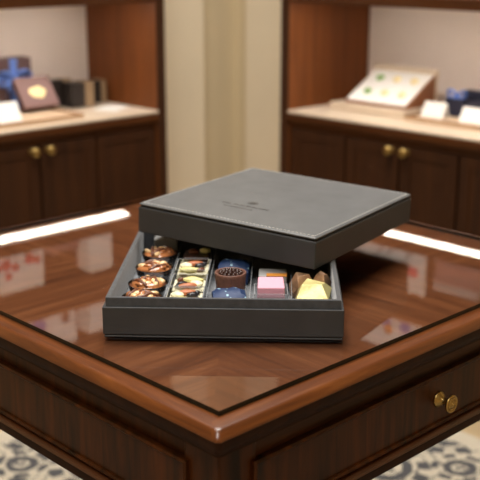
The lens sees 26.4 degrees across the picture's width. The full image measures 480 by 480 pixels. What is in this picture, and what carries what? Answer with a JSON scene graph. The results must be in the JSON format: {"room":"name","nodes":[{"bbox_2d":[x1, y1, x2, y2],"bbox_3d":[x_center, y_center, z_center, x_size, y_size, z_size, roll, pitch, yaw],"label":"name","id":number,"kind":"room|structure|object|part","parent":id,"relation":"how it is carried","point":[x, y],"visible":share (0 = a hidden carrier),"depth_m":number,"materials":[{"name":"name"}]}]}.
{"room":"food shop","nodes":[
{"label":"food shop","id":0,"kind":"room"},
{"bbox_2d":[204,0,235,181],"bbox_3d":[-1.693,-0.756,2.321,4.730,2.706,0.060,-15,22,-42],"label":"wall","id":1,"kind":"structure","parent":0,"point":[219,15],"depth_m":3.95,"materials":[{"name":"paint"}]},
{"bbox_2d":[164,0,204,193],"bbox_3d":[-0.318,-1.095,3.504,0.446,2.706,0.080,-15,22,-42],"label":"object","id":2,"kind":"structure","parent":1,"relation":"attached to","point":[183,19],"depth_m":3.73,"materials":[{"name":"paint"}]},
{"bbox_2d":[0,421,479,438],"bbox_3d":[-0.051,1.051,1.026,4.790,0.054,4.850,-15,22,-42],"label":"floor","id":3,"kind":"structure","parent":0,"point":[474,429],"depth_m":2.79,"materials":[{"name":"carpet"}]},
{"bbox_2d":[0,0,167,228],"bbox_3d":[-0.872,-0.669,2.822,1.420,2.250,0.413,-15,22,-42],"label":"display cabinet","id":4,"kind":"object","parent":3,"relation":"on","point":[121,43],"visible":0.52,"depth_m":3.23,"materials":[{"name":"brown wood"}]},
{"bbox_3d":[-0.662,0.041,2.995,0.196,0.620,0.020,-15,22,-42],"label":"door","id":5,"kind":"part","parent":4,"relation":"part of","materials":[{"name":"brown wood"}]},
{"bbox_3d":[-0.591,-0.252,2.947,0.029,0.029,0.030,-15,22,-42],"label":"knob","id":6,"kind":"part","parent":4,"relation":"part of","materials":[{"name":"gold metal"}]},
{"bbox_3d":[-1.006,-0.521,3.009,1.352,0.344,0.018,-15,22,-42],"label":"panel","id":7,"kind":"part","parent":4,"relation":"part of","materials":[{"name":"beige paint"}]},
{"bbox_3d":[-0.552,-0.262,2.983,0.029,0.029,0.030,-15,22,-42],"label":"knob","id":8,"kind":"part","parent":4,"relation":"part of","materials":[{"name":"gold metal"}]},
{"bbox_3d":[-0.515,0.002,3.131,0.196,0.620,0.020,-15,22,-42],"label":"door","id":9,"kind":"part","parent":4,"relation":"part of","materials":[{"name":"brown wood"}]},
{"bbox_3d":[-0.763,-0.246,2.826,1.352,0.019,0.036,-15,22,-42],"label":"rail","id":10,"kind":"part","parent":4,"relation":"part of","materials":[{"name":"brown wood"}]},
{"bbox_2d":[0,102,158,143],"bbox_3d":[-0.870,-0.302,2.925,1.351,0.032,0.372,-15,22,-42],"label":"countertop","id":11,"kind":"structure","parent":4,"relation":"on","point":[92,120],"depth_m":3.09,"materials":[{"name":"beige stone"}]},
{"bbox_2d":[0,56,31,110],"bbox_3d":[-0.745,-0.471,3.151,0.223,0.168,0.073,-15,22,-42],"label":"gift box","id":12,"kind":"object","parent":11,"relation":"on","point":[12,67],"visible":0.66,"depth_m":3.15,"materials":[{"name":"blue paper"}]},
{"bbox_2d":[0,108,83,129],"bbox_3d":[-0.724,-0.342,2.980,0.525,0.014,0.190,-15,22,-42],"label":"wooden tray","id":13,"kind":"object","parent":11,"relation":"on","point":[50,115],"visible":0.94,"depth_m":3.05,"materials":[{"name":"brown wood"}]},
{"bbox_2d":[0,101,22,123],"bbox_3d":[-0.675,-0.369,2.964,0.080,0.056,0.042,-15,22,-42],"label":"label card","id":14,"kind":"object","parent":13,"relation":"on","point":[9,111],"visible":1,"depth_m":2.96,"materials":[{"name":"white paper"}]},
{"bbox_2d":[11,75,59,111],"bbox_3d":[-0.631,-0.450,3.162,0.124,0.103,0.079,-15,22,-42],"label":"case","id":15,"kind":"object","parent":13,"relation":"on","point":[34,93],"visible":1,"depth_m":3.15,"materials":[{"name":"brown cardboard"}]},
{"bbox_2d":[50,77,70,106],"bbox_3d":[-0.589,-0.480,3.327,0.080,0.087,0.038,-15,22,-42],"label":"box","id":16,"kind":"object","parent":11,"relation":"on","point":[56,83],"visible":0.4,"depth_m":3.31,"materials":[{"name":"black cardboard"}]},
{"bbox_2d":[62,80,94,107],"bbox_3d":[-0.523,-0.473,3.318,0.090,0.080,0.057,-15,22,-42],"label":"box","id":17,"kind":"object","parent":11,"relation":"on","point":[77,93],"visible":1,"depth_m":3.29,"materials":[{"name":"black cardboard"}]},
{"bbox_2d":[90,78,106,102],"bbox_3d":[-0.481,-0.497,3.413,0.056,0.073,0.052,-15,22,-42],"label":"box","id":18,"kind":"object","parent":11,"relation":"on","point":[99,84],"visible":0.56,"depth_m":3.40,"materials":[{"name":"brown cardboard"}]},
{"bbox_2d":[93,105,128,111],"bbox_3d":[-0.413,-0.422,3.280,0.080,0.002,0.110,5,17,15],"label":"leaflet","id":19,"kind":"object","parent":11,"relation":"on","point":[115,108],"visible":1,"depth_m":3.27,"materials":[{"name":"white paper"}]},
{"bbox_3d":[-0.383,-0.804,3.294,0.034,2.250,0.385,-15,22,-42],"label":"panel","id":20,"kind":"part","parent":4,"relation":"part of","materials":[{"name":"brown wood"}]},
{"bbox_3d":[-0.357,-0.040,3.278,0.227,0.620,0.020,-15,22,-42],"label":"door","id":21,"kind":"part","parent":4,"relation":"part of","materials":[{"name":"brown wood"}]},
{"bbox_2d":[0,431,479,479],"bbox_3d":[-0.023,0.812,1.744,2.360,0.010,2.380,-15,22,-42],"label":"patterned rug","id":22,"kind":"object","parent":3,"relation":"on","point":[456,457],"visible":0.02,"depth_m":2.58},
{"bbox_2d":[0,193,479,479],"bbox_3d":[-0.017,0.397,1.813,0.882,0.750,0.910,-15,22,-42],"label":"display table","id":23,"kind":"object","parent":22,"relation":"on","point":[361,418],"visible":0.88,"depth_m":1.36,"materials":[{"name":"brown wood"}]},
{"bbox_3d":[-0.312,0.214,1.471,0.022,0.133,0.740,-15,22,-42],"label":"rail","id":24,"kind":"part","parent":23,"relation":"part of","materials":[{"name":"brown wood"}]},
{"bbox_3d":[-0.323,0.219,1.460,0.011,0.080,0.758,-15,22,-42],"label":"panel","id":25,"kind":"part","parent":23,"relation":"part of","materials":[{"name":"brown wood"}]},
{"bbox_3d":[-0.023,0.569,1.284,0.060,0.711,0.060,-15,22,-42],"label":"leg","id":26,"kind":"part","parent":23,"relation":"part of","materials":[{"name":"brown wood"}]},
{"bbox_2d":[0,195,479,415],"bbox_3d":[-0.020,0.033,1.711,0.820,0.006,0.840,-15,22,-42],"label":"sheet","id":27,"kind":"object","parent":23,"relation":"on","point":[272,391],"visible":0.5,"depth_m":1.34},
{"bbox_2d":[102,232,343,339],"bbox_3d":[-0.016,0.055,1.521,0.319,0.055,0.360,1,16,2],"label":"box","id":28,"kind":"object","parent":27,"relation":"on","point":[250,317],"visible":0.66,"depth_m":1.35,"materials":[{"name":"grey cardboard"}]},
{"bbox_3d":[-0.016,0.080,1.528,0.316,0.003,0.358,1,16,2],"label":"plate","id":29,"kind":"part","parent":28,"relation":"part of","materials":[{"name":"grey leather"}]},
{"bbox_2d":[139,168,410,268],"bbox_3d":[0.064,-0.046,1.669,0.317,0.049,0.337,12,19,31],"label":"lid","id":30,"kind":"object","parent":28,"relation":"on","point":[302,221],"visible":1,"depth_m":1.59,"materials":[{"name":"grey leather"}]},
{"bbox_3d":[-0.016,0.058,1.522,0.298,0.024,0.339,1,16,2],"label":"tray","id":31,"kind":"object","parent":28,"relation":"in","visible":0},
{"bbox_2d":[122,288,161,296],"bbox_3d":[-0.135,0.085,1.409,0.056,0.032,0.056,-3,16,-9],"label":"cluster","id":32,"kind":"object","parent":31,"relation":"on","point":[135,292],"visible":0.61,"depth_m":1.40,"materials":[{"name":"brown food"}]},
{"bbox_2d":[128,275,166,296],"bbox_3d":[-0.132,0.068,1.467,0.056,0.032,0.056,3,16,12],"label":"cluster","id":33,"kind":"object","parent":31,"relation":"on","point":[147,282],"visible":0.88,"depth_m":1.45,"materials":[{"name":"brown food"}]},
{"bbox_2d":[135,259,172,281],"bbox_3d":[-0.129,0.047,1.540,0.056,0.032,0.056,5,17,15],"label":"cluster","id":34,"kind":"object","parent":31,"relation":"on","point":[159,268],"visible":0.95,"depth_m":1.53,"materials":[{"name":"brown food"}]},
{"bbox_2d":[137,268,170,276],"bbox_3d":[-0.129,0.052,1.541,0.054,0.021,0.053,5,17,15],"label":"cup","id":35,"kind":"object","parent":34,"relation":"on","point":[158,272],"depth_m":1.52,"materials":[{"name":"brown food"}]},
{"bbox_2d":[142,245,177,265],"bbox_3d":[-0.126,0.026,1.613,0.056,0.032,0.056,8,18,25],"label":"cluster","id":36,"kind":"object","parent":31,"relation":"on","point":[164,253],"visible":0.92,"depth_m":1.60,"materials":[{"name":"brown food"}]},
{"bbox_2d":[143,252,175,260],"bbox_3d":[-0.126,0.031,1.614,0.053,0.021,0.054,8,18,25],"label":"cup","id":37,"kind":"object","parent":36,"relation":"on","point":[164,256],"depth_m":1.59,"materials":[{"name":"brown food"}]},
{"bbox_2d":[154,236,177,253],"bbox_3d":[-0.121,0.010,1.672,0.038,0.030,0.026,0,16,-1],"label":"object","id":38,"kind":"object","parent":31,"relation":"in","point":[159,241],"visible":0.4,"depth_m":1.66,"materials":[{"name":"brown food"}]},
{"bbox_2d":[166,287,204,296],"bbox_3d":[-0.075,0.087,1.403,0.051,0.031,0.055,1,16,2],"label":"bar","id":39,"kind":"object","parent":31,"relation":"in","point":[187,292],"visible":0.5,"depth_m":1.41,"materials":[{"name":"white food"}]},
{"bbox_2d":[169,275,207,297],"bbox_3d":[-0.072,0.070,1.460,0.051,0.031,0.055,1,16,2],"label":"bar","id":40,"kind":"object","parent":31,"relation":"in","point":[192,282],"visible":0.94,"depth_m":1.45,"materials":[{"name":"white food"}]},
{"bbox_2d":[175,260,210,286],"bbox_3d":[-0.070,0.050,1.532,0.051,0.031,0.055,1,16,2],"label":"bar","id":41,"kind":"object","parent":31,"relation":"in","point":[200,269],"visible":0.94,"depth_m":1.51,"materials":[{"name":"white food"}]},
{"bbox_2d":[183,248,210,264],"bbox_3d":[-0.067,0.028,1.605,0.041,0.032,0.044,1,16,2],"label":"bar","id":42,"kind":"object","parent":31,"relation":"in","point":[204,254],"visible":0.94,"depth_m":1.59,"materials":[{"name":"brown food"}]},
{"bbox_2d":[211,287,245,297],"bbox_3d":[-0.015,0.082,1.416,0.047,0.032,0.046,-1,16,-4],"label":"blue chocolate bonbon","id":43,"kind":"object","parent":31,"relation":"on","point":[233,292],"visible":0.37,"depth_m":1.40,"materials":[{"name":"food"}]},
{"bbox_2d":[215,267,246,289],"bbox_3d":[-0.014,0.060,1.480,0.046,0.040,0.046,1,16,2],"label":"chocolate cup","id":44,"kind":"object","parent":31,"relation":"in","point":[227,277],"visible":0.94,"depth_m":1.46,"materials":[{"name":"brown food"}]},
{"bbox_2d":[218,258,251,284],"bbox_3d":[-0.008,0.045,1.547,0.048,0.032,0.047,2,16,7],"label":"blue chocolate bonbon","id":45,"kind":"object","parent":31,"relation":"on","point":[239,263],"visible":0.55,"depth_m":1.53,"materials":[{"name":"food"}]},
{"bbox_2d":[257,277,287,298],"bbox_3d":[0.043,0.074,1.441,0.047,0.035,0.046,0,16,0],"label":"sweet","id":46,"kind":"object","parent":31,"relation":"on","point":[268,287],"visible":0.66,"depth_m":1.42,"materials":[{"name":"pink food"}]},
{"bbox_2d":[258,269,286,292],"bbox_3d":[0.048,0.060,1.503,0.041,0.027,0.036,1,16,2],"label":"chocolate","id":47,"kind":"object","parent":31,"relation":"in","point":[262,272],"visible":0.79,"depth_m":1.49,"materials":[{"name":"grey food"}]},
{"bbox_2d":[289,272,310,297],"bbox_3d":[0.089,0.064,1.472,0.032,0.036,0.030,-8,18,-25],"label":"chocolate","id":48,"kind":"object","parent":31,"relation":"in","point":[298,279],"visible":0.63,"depth_m":1.47,"materials":[{"name":"food"}]},
{"bbox_2d":[295,278,331,298],"bbox_3d":[0.102,0.076,1.425,0.053,0.040,0.046,2,16,7],"label":"white chocolate","id":49,"kind":"object","parent":31,"relation":"in","point":[310,289],"visible":0.54,"depth_m":1.41,"materials":[{"name":"food"}]},
{"bbox_2d":[313,271,330,286],"bbox_3d":[0.117,0.064,1.471,0.025,0.037,0.028,7,18,24],"label":"chocolate","id":50,"kind":"object","parent":31,"relation":"on","point":[321,276],"visible":0.44,"depth_m":1.46,"materials":[{"name":"food"}]},
{"bbox_3d":[-0.020,0.060,1.719,0.880,0.025,0.900,-15,22,-42],"label":"cove moulding","id":51,"kind":"part","parent":23,"relation":"part of","materials":[{"name":"brown wood"}]},
{"bbox_3d":[-0.020,0.197,1.759,0.850,0.016,0.870,-15,22,-42],"label":"rail","id":52,"kind":"part","parent":23,"relation":"part of","materials":[{"name":"brown wood"}]},
{"bbox_3d":[0.280,0.224,1.443,0.738,0.080,0.011,-15,22,-42],"label":"drawer","id":53,"kind":"part","parent":23,"relation":"part of","materials":[{"name":"brown wood"}]},
{"bbox_3d":[0.268,0.219,1.454,0.720,0.133,0.022,-15,22,-42],"label":"rail","id":54,"kind":"part","parent":23,"relation":"part of","materials":[{"name":"brown wood"}]},
{"bbox_3d":[0.288,0.227,1.432,0.026,0.026,0.027,-15,22,-42],"label":"knob","id":55,"kind":"part","parent":23,"relation":"part of","materials":[{"name":"gold metal"}]},
{"bbox_2d":[280,0,479,236],"bbox_3d":[0.762,-0.666,2.813,0.440,2.250,1.420,-15,22,-42],"label":"display cabinet","id":56,"kind":"object","parent":3,"relation":"on","point":[329,48],"depth_m":3.21,"materials":[{"name":"brown wood"}]},
{"bbox_3d":[0.246,-0.040,3.278,0.020,0.620,0.225,-15,22,-42],"label":"door","id":57,"kind":"part","parent":56,"relation":"part of","materials":[{"name":"brown wood"}]},
{"bbox_3d":[0.290,-0.806,3.302,0.412,2.250,0.034,-15,22,-42],"label":"panel","id":58,"kind":"part","parent":56,"relation":"part of","materials":[{"name":"brown wood"}]},
{"bbox_3d":[0.398,0.003,3.127,0.020,0.620,0.196,-15,22,-42],"label":"door","id":59,"kind":"part","parent":56,"relation":"part of","materials":[{"name":"brown wood"}]},
{"bbox_3d":[0.461,-0.421,3.236,0.202,0.024,0.290,-15,22,-42],"label":"display plinth","id":60,"kind":"part","parent":56,"relation":"part of","materials":[{"name":"beige wood"}]},
{"bbox_2d":[287,104,479,151],"bbox_3d":[0.760,-0.299,2.917,0.400,0.032,1.351,-15,22,-42],"label":"countertop","id":61,"kind":"structure","parent":56,"relation":"on","point":[321,115],"depth_m":3.00,"materials":[{"name":"beige stone"}]},
{"bbox_2d":[345,64,438,109],"bbox_3d":[0.472,-0.482,3.208,0.155,0.108,0.248,-15,22,-42],"label":"case","id":62,"kind":"object","parent":61,"relation":"on","point":[426,89],"visible":0.87,"depth_m":3.18,"materials":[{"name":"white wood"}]},
{"bbox_2d":[364,87,371,93],"bbox_3d":[0.403,-0.471,3.232,0.025,0.019,0.027,-11,20,-35],"label":"bonbon","id":63,"kind":"object","parent":62,"relation":"in","point":[367,90],"visible":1,"depth_m":3.22,"materials":[{"name":"green food"}]},
{"bbox_2d":[376,74,383,80],"bbox_3d":[0.447,-0.518,3.263,0.025,0.019,0.027,-11,20,-35],"label":"bonbon","id":64,"kind":"object","parent":62,"relation":"on","point":[379,77],"visible":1,"depth_m":3.25,"materials":[{"name":"green food"}]},
{"bbox_2d":[380,89,388,95],"bbox_3d":[0.449,-0.458,3.185,0.025,0.019,0.027,-11,20,-35],"label":"bonbon","id":65,"kind":"object","parent":62,"relation":"in","point":[384,92],"visible":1,"depth_m":3.18,"materials":[{"name":"yellow food"}]},
{"bbox_2d":[393,76,400,82],"bbox_3d":[0.493,-0.504,3.216,0.025,0.019,0.027,-11,20,-35],"label":"bonbon","id":66,"kind":"object","parent":62,"relation":"on","point":[396,79],"visible":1,"depth_m":3.21,"materials":[{"name":"orange food"}]},
{"bbox_2d":[398,91,405,97],"bbox_3d":[0.496,-0.445,3.139,0.025,0.019,0.027,-11,20,-35],"label":"bonbon","id":67,"kind":"object","parent":62,"relation":"in","point":[402,94],"visible":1,"depth_m":3.13,"materials":[{"name":"yellow food"}]},
{"bbox_2d":[410,78,418,84],"bbox_3d":[0.540,-0.491,3.170,0.025,0.019,0.027,-11,20,-35],"label":"bonbon","id":68,"kind":"object","parent":62,"relation":"on","point":[413,81],"visible":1,"depth_m":3.16,"materials":[{"name":"orange food"}]},
{"bbox_2d":[404,113,479,131],"bbox_3d":[0.754,-0.328,2.930,0.210,0.014,0.552,-15,22,-42],"label":"wooden tray","id":69,"kind":"object","parent":61,"relation":"on","point":[452,121],"visible":0.45,"depth_m":2.98,"materials":[{"name":"brown wood"}]},
{"bbox_2d":[421,101,448,118],"bbox_3d":[0.581,-0.388,3.051,0.036,0.044,0.078,-15,22,-42],"label":"label card","id":70,"kind":"object","parent":69,"relation":"on","point":[430,109],"visible":1,"depth_m":3.04,"materials":[{"name":"white paper"}]},
{"bbox_2d":[445,88,472,116],"bbox_3d":[0.654,-0.413,3.069,0.050,0.081,0.076,-15,22,-42],"label":"gift box","id":71,"kind":"object","parent":69,"relation":"on","point":[456,103],"visible":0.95,"depth_m":3.05,"materials":[{"name":"blue paper"}]},
{"bbox_2d":[458,106,479,124],"bbox_3d":[0.676,-0.357,2.943,0.036,0.044,0.090,-15,22,-42],"label":"label card","id":72,"kind":"object","parent":69,"relation":"on","point":[471,115],"visible":1,"depth_m":2.95,"materials":[{"name":"white paper"}]},
{"bbox_2d":[466,100,479,107],"bbox_3d":[0.731,-0.375,2.996,0.048,0.050,0.135,-15,22,-42],"label":"gift box","id":73,"kind":"object","parent":69,"relation":"on","point":[475,103],"visible":0.45,"depth_m":3.01,"materials":[{"name":"black cardboard"}]},
{"bbox_2d":[463,89,479,99],"bbox_3d":[0.718,-0.408,3.067,0.031,0.074,0.105,-15,22,-42],"label":"gift box","id":74,"kind":"object","parent":73,"relation":"on","point":[475,94],"visible":0.27,"depth_m":3.06,"materials":[{"name":"black cardboard"}]},
{"bbox_3d":[0.640,-0.242,2.812,0.036,0.019,1.352,-15,22,-42],"label":"rail","id":75,"kind":"part","parent":56,"relation":"part of","materials":[{"name":"brown wood"}]},
{"bbox_3d":[0.432,-0.261,2.977,0.030,0.029,0.029,-15,22,-42],"label":"knob","id":76,"kind":"part","parent":56,"relation":"part of","materials":[{"name":"gold metal"}]},
{"bbox_3d":[0.470,-0.250,2.940,0.030,0.029,0.029,-15,22,-42],"label":"knob","id":77,"kind":"part","parent":56,"relation":"part of","materials":[{"name":"gold metal"}]},
{"bbox_3d":[0.911,-0.520,3.005,0.018,0.344,1.352,-15,22,-42],"label":"panel","id":78,"kind":"part","parent":56,"relation":"part of","materials":[{"name":"beige paint"}]},
{"bbox_3d":[0.540,0.044,2.986,0.020,0.620,0.196,-15,22,-42],"label":"door","id":79,"kind":"part","parent":56,"relation":"part of","materials":[{"name":"brown wood"}]},
{"bbox_3d":[0.687,0.086,2.839,0.020,0.620,0.212,-15,22,-42],"label":"door","id":80,"kind":"part","parent":56,"relation":"part of","materials":[{"name":"brown wood"}]},
{"bbox_2d":[236,0,245,172],"bbox_3d":[1.649,-0.728,2.223,0.063,2.706,4.730,-15,22,-42],"label":"wall","id":81,"kind":"structure","parent":0,"point":[240,4],"depth_m":3.99,"materials":[{"name":"paint"}]},
{"bbox_2d":[245,0,280,171],"bbox_3d":[0.224,-1.107,3.546,0.077,2.706,0.510,-15,22,-42],"label":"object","id":82,"kind":"structure","parent":81,"relation":"attached to","point":[263,17],"depth_m":3.79,"materials":[{"name":"paint"}]}
]}

